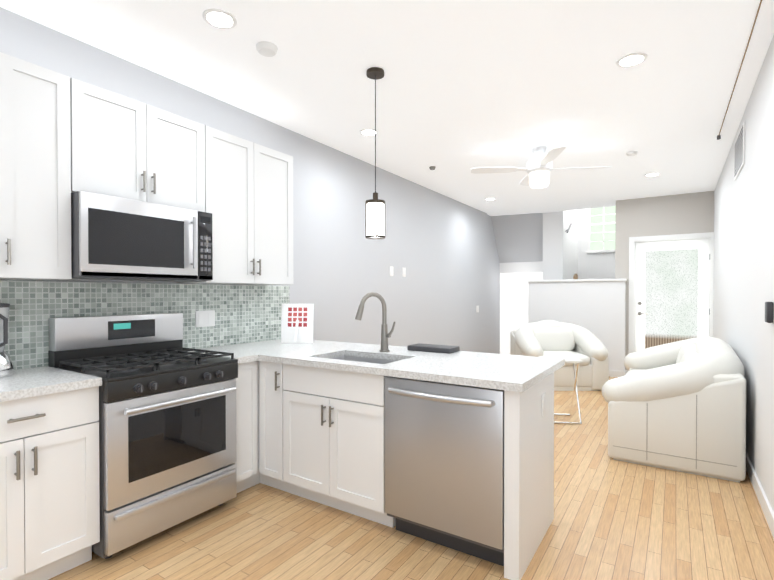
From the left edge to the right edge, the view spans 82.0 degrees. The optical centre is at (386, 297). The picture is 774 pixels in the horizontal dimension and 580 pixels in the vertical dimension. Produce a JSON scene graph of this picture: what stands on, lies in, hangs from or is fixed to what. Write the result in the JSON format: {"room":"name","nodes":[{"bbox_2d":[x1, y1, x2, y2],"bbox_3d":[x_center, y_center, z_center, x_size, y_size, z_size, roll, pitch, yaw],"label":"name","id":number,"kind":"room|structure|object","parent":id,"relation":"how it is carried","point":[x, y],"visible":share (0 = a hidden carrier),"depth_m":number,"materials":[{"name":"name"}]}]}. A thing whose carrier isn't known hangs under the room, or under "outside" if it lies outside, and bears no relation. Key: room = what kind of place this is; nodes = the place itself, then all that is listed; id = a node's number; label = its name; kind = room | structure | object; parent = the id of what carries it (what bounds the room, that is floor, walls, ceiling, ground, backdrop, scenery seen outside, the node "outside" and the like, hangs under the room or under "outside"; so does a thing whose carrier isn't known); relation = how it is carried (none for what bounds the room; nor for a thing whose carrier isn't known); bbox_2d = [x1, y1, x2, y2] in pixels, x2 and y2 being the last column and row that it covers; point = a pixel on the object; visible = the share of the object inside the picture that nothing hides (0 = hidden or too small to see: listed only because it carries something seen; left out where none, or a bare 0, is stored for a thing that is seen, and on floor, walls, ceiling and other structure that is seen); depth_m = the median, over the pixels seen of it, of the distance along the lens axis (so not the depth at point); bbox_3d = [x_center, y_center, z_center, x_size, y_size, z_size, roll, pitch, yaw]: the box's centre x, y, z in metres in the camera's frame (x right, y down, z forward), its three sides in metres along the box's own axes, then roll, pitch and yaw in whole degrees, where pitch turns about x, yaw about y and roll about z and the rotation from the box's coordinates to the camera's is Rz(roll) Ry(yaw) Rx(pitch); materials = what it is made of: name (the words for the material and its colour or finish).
{"room":"kitchen","nodes":[
{"label":"kitchen","id":0,"kind":"room"},
{"bbox_2d":[0,7,499,353],"bbox_3d":[-0.215,-0.930,5.215,0.160,4.400,11.540,0,1,33],"label":"wall","id":1,"kind":"structure","parent":0,"point":[441,249],"depth_m":4.83,"materials":[{"name":"grey paint"}]},
{"bbox_2d":[0,52,19,279],"bbox_3d":[-2.050,-0.610,1.933,0.325,1.040,0.591,0,1,33],"label":"upper cabinet","id":2,"kind":"object","parent":1,"relation":"attached to","point":[9,65],"depth_m":2.08,"materials":[{"name":"white wood"}]},
{"bbox_2d":[20,59,87,279],"bbox_3d":[-1.841,-0.613,2.255,0.325,1.040,0.422,0,1,33],"label":"upper cabinet","id":3,"kind":"object","parent":1,"relation":"attached to","point":[63,137],"depth_m":2.22,"materials":[{"name":"white wood"}]},
{"bbox_2d":[88,84,207,212],"bbox_3d":[-1.549,-0.844,2.705,0.325,0.585,0.775,0,1,33],"label":"upper cabinet","id":4,"kind":"object","parent":1,"relation":"attached to","point":[139,151],"depth_m":2.60,"materials":[{"name":"white wood"}]},
{"bbox_2d":[71,191,212,281],"bbox_3d":[-1.496,-0.326,2.675,0.450,0.438,0.767,0,1,33],"label":"microwave","id":5,"kind":"object","parent":4,"relation":"attached to","point":[115,238],"visible":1,"depth_m":2.49,"materials":[{"name":"grey metal"}]},
{"bbox_2d":[196,310,214,326],"bbox_3d":[-1.345,0.158,3.300,0.008,0.120,0.160,0,1,33],"label":"outlet","id":6,"kind":"object","parent":1,"relation":"attached to","point":[206,318],"visible":1,"depth_m":3.30,"materials":[{"name":"white plastic"}]},
{"bbox_2d":[177,126,292,284],"bbox_3d":[-1.134,-0.623,3.347,0.325,1.040,0.870,0,1,33],"label":"upper cabinet","id":7,"kind":"object","parent":1,"relation":"attached to","point":[250,184],"depth_m":3.25,"materials":[{"name":"white wood"}]},
{"bbox_2d":[390,266,392,275],"bbox_3d":[0.059,-0.323,5.484,0.012,0.120,0.080,0,1,33],"label":"light switch","id":8,"kind":"object","parent":1,"relation":"attached to","point":[391,270],"visible":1,"depth_m":5.48,"materials":[{"name":"white plastic"}]},
{"bbox_2d":[402,267,405,276],"bbox_3d":[0.222,-0.325,5.736,0.012,0.120,0.080,0,1,33],"label":"light switch","id":9,"kind":"object","parent":1,"relation":"attached to","point":[403,272],"visible":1,"depth_m":5.72,"materials":[{"name":"white plastic"}]},
{"bbox_2d":[0,0,773,215],"bbox_3d":[1.281,-2.361,4.232,3.645,1.680,11.540,0,1,33],"label":"ceiling","id":10,"kind":"structure","parent":0,"point":[463,87],"depth_m":3.04,"materials":[{"name":"white paint"}]},
{"bbox_2d":[202,8,236,28],"bbox_3d":[-0.902,-1.500,2.401,0.176,0.008,0.176,0,1,33],"label":"recessed light","id":11,"kind":"object","parent":10,"relation":"in","point":[219,18],"visible":1,"depth_m":2.39,"materials":[{"name":"white paint"}]},
{"bbox_2d":[256,41,277,56],"bbox_3d":[-0.723,-1.489,2.679,0.130,0.034,0.130,0,1,33],"label":"smoke detector","id":12,"kind":"object","parent":10,"relation":"attached to","point":[266,49],"visible":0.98,"depth_m":2.65,"materials":[{"name":"white plastic"}]},
{"bbox_2d":[360,129,378,135],"bbox_3d":[-0.164,-1.516,4.092,0.176,0.008,0.176,0,1,33],"label":"recessed light","id":13,"kind":"object","parent":10,"relation":"in","point":[367,132],"visible":0.92,"depth_m":4.09,"materials":[{"name":"white glass"}]},
{"bbox_2d":[365,67,384,238],"bbox_3d":[-0.077,-0.954,2.981,0.132,1.112,0.132,0,1,33],"label":"pendant lamp","id":14,"kind":"object","parent":10,"relation":"hanging from","point":[375,217],"visible":1,"depth_m":2.94,"materials":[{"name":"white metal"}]},
{"bbox_2d":[471,145,611,188],"bbox_3d":[1.555,-1.321,4.541,1.040,0.404,1.040,0,1,-40],"label":"ceiling fan","id":15,"kind":"object","parent":10,"relation":"hanging from","point":[539,169],"visible":1,"depth_m":4.48,"materials":[{"name":"white"}]},
{"bbox_2d":[626,151,637,155],"bbox_3d":[2.574,-1.510,4.678,0.110,0.030,0.110,0,1,33],"label":"ceiling detector","id":16,"kind":"object","parent":10,"relation":"attached to","point":[631,153],"visible":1,"depth_m":4.65,"materials":[{"name":"white plastic"}]},
{"bbox_2d":[616,52,647,67],"bbox_3d":[1.553,-1.504,2.825,0.176,0.008,0.176,0,1,33],"label":"recessed light","id":17,"kind":"object","parent":10,"relation":"in","point":[631,60],"visible":1,"depth_m":2.82,"materials":[{"name":"white paint"}]},
{"bbox_2d":[644,173,659,176],"bbox_3d":[3.311,-1.529,5.558,0.176,0.008,0.176,0,1,33],"label":"recessed light","id":18,"kind":"object","parent":10,"relation":"in","point":[651,174],"visible":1,"depth_m":5.54,"materials":[{"name":"white paint"}]},
{"bbox_2d":[717,0,761,139],"bbox_3d":[2.124,-1.489,2.631,0.049,0.035,3.715,0,1,33],"label":"cord","id":19,"kind":"object","parent":10,"relation":"attached to","point":[719,137],"visible":1,"depth_m":2.86,"materials":[{"name":"brown plastic"}]},
{"bbox_2d":[48,376,773,579],"bbox_3d":[1.260,1.308,4.280,3.695,0.060,11.540,0,1,33],"label":"floor","id":20,"kind":"structure","parent":0,"point":[617,520],"depth_m":2.39,"materials":[{"name":"brown wood"}]},
{"bbox_2d":[0,388,99,579],"bbox_3d":[-1.840,0.861,2.010,0.610,0.876,0.727,0,1,33],"label":"base cabinet","id":21,"kind":"object","parent":20,"relation":"on","point":[50,491],"depth_m":1.98,"materials":[{"name":"white wood"}]},
{"bbox_2d":[0,364,101,403],"bbox_3d":[-1.829,0.404,1.999,0.636,0.038,0.727,0,1,33],"label":"countertop","id":22,"kind":"structure","parent":21,"relation":"on","point":[45,380],"depth_m":2.05,"materials":[{"name":"white stone"}]},
{"bbox_2d":[0,303,13,377],"bbox_3d":[-1.917,0.196,2.141,0.228,0.375,0.199,0,1,33],"label":"blender","id":23,"kind":"object","parent":22,"relation":"on","point":[6,366],"visible":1,"depth_m":2.15,"materials":[{"name":"silver metal"}]},
{"bbox_2d":[48,313,237,558],"bbox_3d":[-1.376,0.703,2.598,0.713,1.182,0.754,0,1,33],"label":"stove","id":24,"kind":"object","parent":20,"relation":"on","point":[167,429],"visible":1,"depth_m":2.44,"materials":[{"name":"grey metal"}]},
{"bbox_2d":[234,360,259,492],"bbox_3d":[-1.139,0.852,3.037,0.670,0.876,0.227,0,1,33],"label":"base cabinet","id":25,"kind":"object","parent":20,"relation":"on","point":[247,462],"depth_m":2.91,"materials":[{"name":"white wood"}]},
{"bbox_2d":[260,360,303,491],"bbox_3d":[-0.592,0.851,3.128,0.309,0.876,0.660,0,1,33],"label":"base cabinet","id":26,"kind":"object","parent":20,"relation":"on","point":[278,378],"depth_m":2.89,"materials":[{"name":"white wood"}]},
{"bbox_2d":[188,340,547,391],"bbox_3d":[-0.304,0.397,2.760,2.368,0.038,0.677,0,1,33],"label":"countertop","id":27,"kind":"structure","parent":26,"relation":"on","point":[476,373],"depth_m":2.49,"materials":[{"name":"white stone"}]},
{"bbox_2d":[304,352,399,399],"bbox_3d":[-0.158,0.498,2.850,0.592,0.189,0.382,0,1,33],"label":"sink","id":28,"kind":"object","parent":27,"relation":"in","point":[318,379],"depth_m":2.60,"materials":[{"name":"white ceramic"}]},
{"bbox_2d":[355,304,395,351],"bbox_3d":[-0.074,0.213,3.032,0.221,0.325,0.220,0,1,33],"label":"faucet","id":29,"kind":"object","parent":27,"relation":"on","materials":[{"name":"silver metal"}]},
{"bbox_2d":[256,340,563,375],"bbox_3d":[-0.008,0.393,3.217,2.368,0.038,0.410,0,1,33],"label":"countertop","id":30,"kind":"structure","parent":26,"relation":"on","point":[553,364],"depth_m":2.94,"materials":[{"name":"white stone"}]},
{"bbox_2d":[281,304,313,342],"bbox_3d":[-0.731,0.207,3.601,0.260,0.320,0.067,0,-6,0],"label":"card stand","id":31,"kind":"object","parent":30,"relation":"on","point":[297,323],"visible":1,"depth_m":3.63,"materials":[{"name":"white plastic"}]},
{"bbox_2d":[407,343,459,353],"bbox_3d":[0.326,0.358,3.128,0.330,0.035,0.165,0,1,33],"label":"tray","id":32,"kind":"object","parent":30,"relation":"on","point":[447,349],"visible":1,"depth_m":3.08,"materials":[{"name":"grey plastic"}]},
{"bbox_2d":[288,388,395,527],"bbox_3d":[-0.175,0.946,2.889,0.775,0.689,0.610,0,1,33],"label":"base cabinet","id":33,"kind":"object","parent":20,"relation":"on","point":[309,421],"depth_m":2.60,"materials":[{"name":"white wood"}]},
{"bbox_2d":[384,376,503,565],"bbox_3d":[0.408,0.860,2.464,0.659,0.870,0.681,0,1,33],"label":"dishwasher","id":34,"kind":"object","parent":20,"relation":"on","point":[443,464],"visible":0.83,"depth_m":2.21,"materials":[{"name":"grey metal"}]},
{"bbox_2d":[510,320,608,390],"bbox_3d":[2.443,0.801,6.413,1.150,0.916,0.976,0,1,1],"label":"armchair","id":35,"kind":"object","parent":20,"relation":"on","point":[587,347],"visible":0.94,"depth_m":6.14,"materials":[{"name":"white leather"}]},
{"bbox_2d":[538,356,582,423],"bbox_3d":[1.798,0.951,4.643,0.380,0.642,0.338,0,1,8],"label":"bar stool","id":36,"kind":"object","parent":20,"relation":"on","point":[572,359],"visible":0.58,"depth_m":4.58,"materials":[{"name":"white leather"}]},
{"bbox_2d":[602,336,745,481],"bbox_3d":[2.657,0.826,4.169,0.942,0.907,2.130,0,1,33],"label":"armchair","id":37,"kind":"object","parent":20,"relation":"on","point":[679,406],"visible":1,"depth_m":3.28,"materials":[{"name":"white leather"}]},
{"bbox_2d":[491,213,542,354],"bbox_3d":[2.534,-0.162,8.565,0.900,2.800,0.580,0,1,33],"label":"wall","id":38,"kind":"structure","parent":0,"point":[538,246],"depth_m":8.73,"materials":[{"name":"white paint"}]},
{"bbox_2d":[542,392,546,417],"bbox_3d":[0.843,0.576,2.387,0.006,0.120,0.080,0,1,33],"label":"outlet","id":39,"kind":"object","parent":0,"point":[544,395],"visible":1,"depth_m":2.38,"materials":[{"name":"white plastic"}]},
{"bbox_2d":[543,210,578,279],"bbox_3d":[3.414,-0.963,8.720,0.360,4.400,1.430,0,1,33],"label":"wall","id":40,"kind":"structure","parent":0,"point":[560,248],"depth_m":8.17,"materials":[{"name":"white paint"}]},
{"bbox_2d":[528,281,625,370],"bbox_3d":[3.119,0.494,7.406,1.494,1.510,0.120,0,1,33],"label":"wall","id":41,"kind":"structure","parent":0,"point":[597,309],"depth_m":7.21,"materials":[{"name":"white paint"}]},
{"bbox_2d":[527,279,626,281],"bbox_3d":[3.119,-0.279,7.399,1.534,0.037,0.180,0,1,33],"label":"trim","id":42,"kind":"structure","parent":41,"relation":"on","point":[573,280],"depth_m":7.31,"materials":[{"name":"white paint"}]},
{"bbox_2d":[609,370,627,376],"bbox_3d":[3.136,1.199,7.399,1.538,0.100,0.144,0,1,33],"label":"baseboard","id":43,"kind":"structure","parent":41,"relation":"attached to","point":[613,373],"depth_m":7.01,"materials":[{"name":"white paint"}]},
{"bbox_2d":[579,209,614,278],"bbox_3d":[3.884,-0.969,9.363,2.290,4.400,0.120,0,1,33],"label":"wall","id":44,"kind":"structure","parent":0,"point":[591,265],"depth_m":9.12,"materials":[{"name":"white paint"}]},
{"bbox_2d":[586,206,615,252],"bbox_3d":[4.354,-1.485,8.947,0.625,1.160,0.050,0,1,33],"label":"window","id":45,"kind":"structure","parent":44,"relation":"in","point":[601,229],"depth_m":8.98,"materials":[{"name":"glass"}]},
{"bbox_2d":[615,200,622,278],"bbox_3d":[4.235,-0.956,7.908,0.120,4.400,1.940,0,1,33],"label":"wall","id":46,"kind":"structure","parent":0,"point":[619,203],"depth_m":7.10,"materials":[{"name":"grey paint"}]},
{"bbox_2d":[623,191,713,369],"bbox_3d":[4.275,-0.145,6.806,1.155,2.800,0.120,0,1,33],"label":"wall","id":47,"kind":"structure","parent":0,"point":[688,213],"depth_m":6.77,"materials":[{"name":"grey paint"}]},
{"bbox_2d":[628,232,713,370],"bbox_3d":[4.301,0.155,6.781,1.079,2.200,0.138,0,1,33],"label":"door frame","id":48,"kind":"structure","parent":47,"relation":"attached to","point":[633,241],"depth_m":6.86,"materials":[{"name":"white paint"}]},
{"bbox_2d":[635,239,709,351],"bbox_3d":[4.307,0.192,6.745,0.956,2.102,0.103,0,1,33],"label":"back door","id":49,"kind":"structure","parent":47,"relation":"in","point":[672,285],"depth_m":6.76,"materials":[{"name":"white wood"}]},
{"bbox_2d":[713,35,773,511],"bbox_3d":[2.233,-0.105,2.481,0.120,2.800,9.600,0,1,33],"label":"wall","id":50,"kind":"structure","parent":0,"point":[743,248],"depth_m":3.16,"materials":[{"name":"white paint"}]},
{"bbox_2d":[734,121,744,180],"bbox_3d":[3.044,-1.248,3.845,0.013,0.340,0.650,0,1,33],"label":"air vent","id":51,"kind":"object","parent":50,"relation":"in","point":[739,155],"visible":0.98,"depth_m":3.78,"materials":[{"name":"white metal"}]},
{"bbox_2d":[746,452,773,537],"bbox_3d":[2.177,1.245,2.530,0.014,0.100,9.360,0,1,33],"label":"baseboard","id":52,"kind":"structure","parent":50,"relation":"attached to","point":[768,512],"depth_m":2.77,"materials":[{"name":"white paint"}]},
{"bbox_2d":[765,302,773,322],"bbox_3d":[2.181,0.085,2.540,0.030,0.120,0.080,0,1,33],"label":"door chime","id":53,"kind":"object","parent":50,"relation":"attached to","point":[769,306],"visible":1,"depth_m":2.51,"materials":[{"name":"grey plastic"}]}
]}

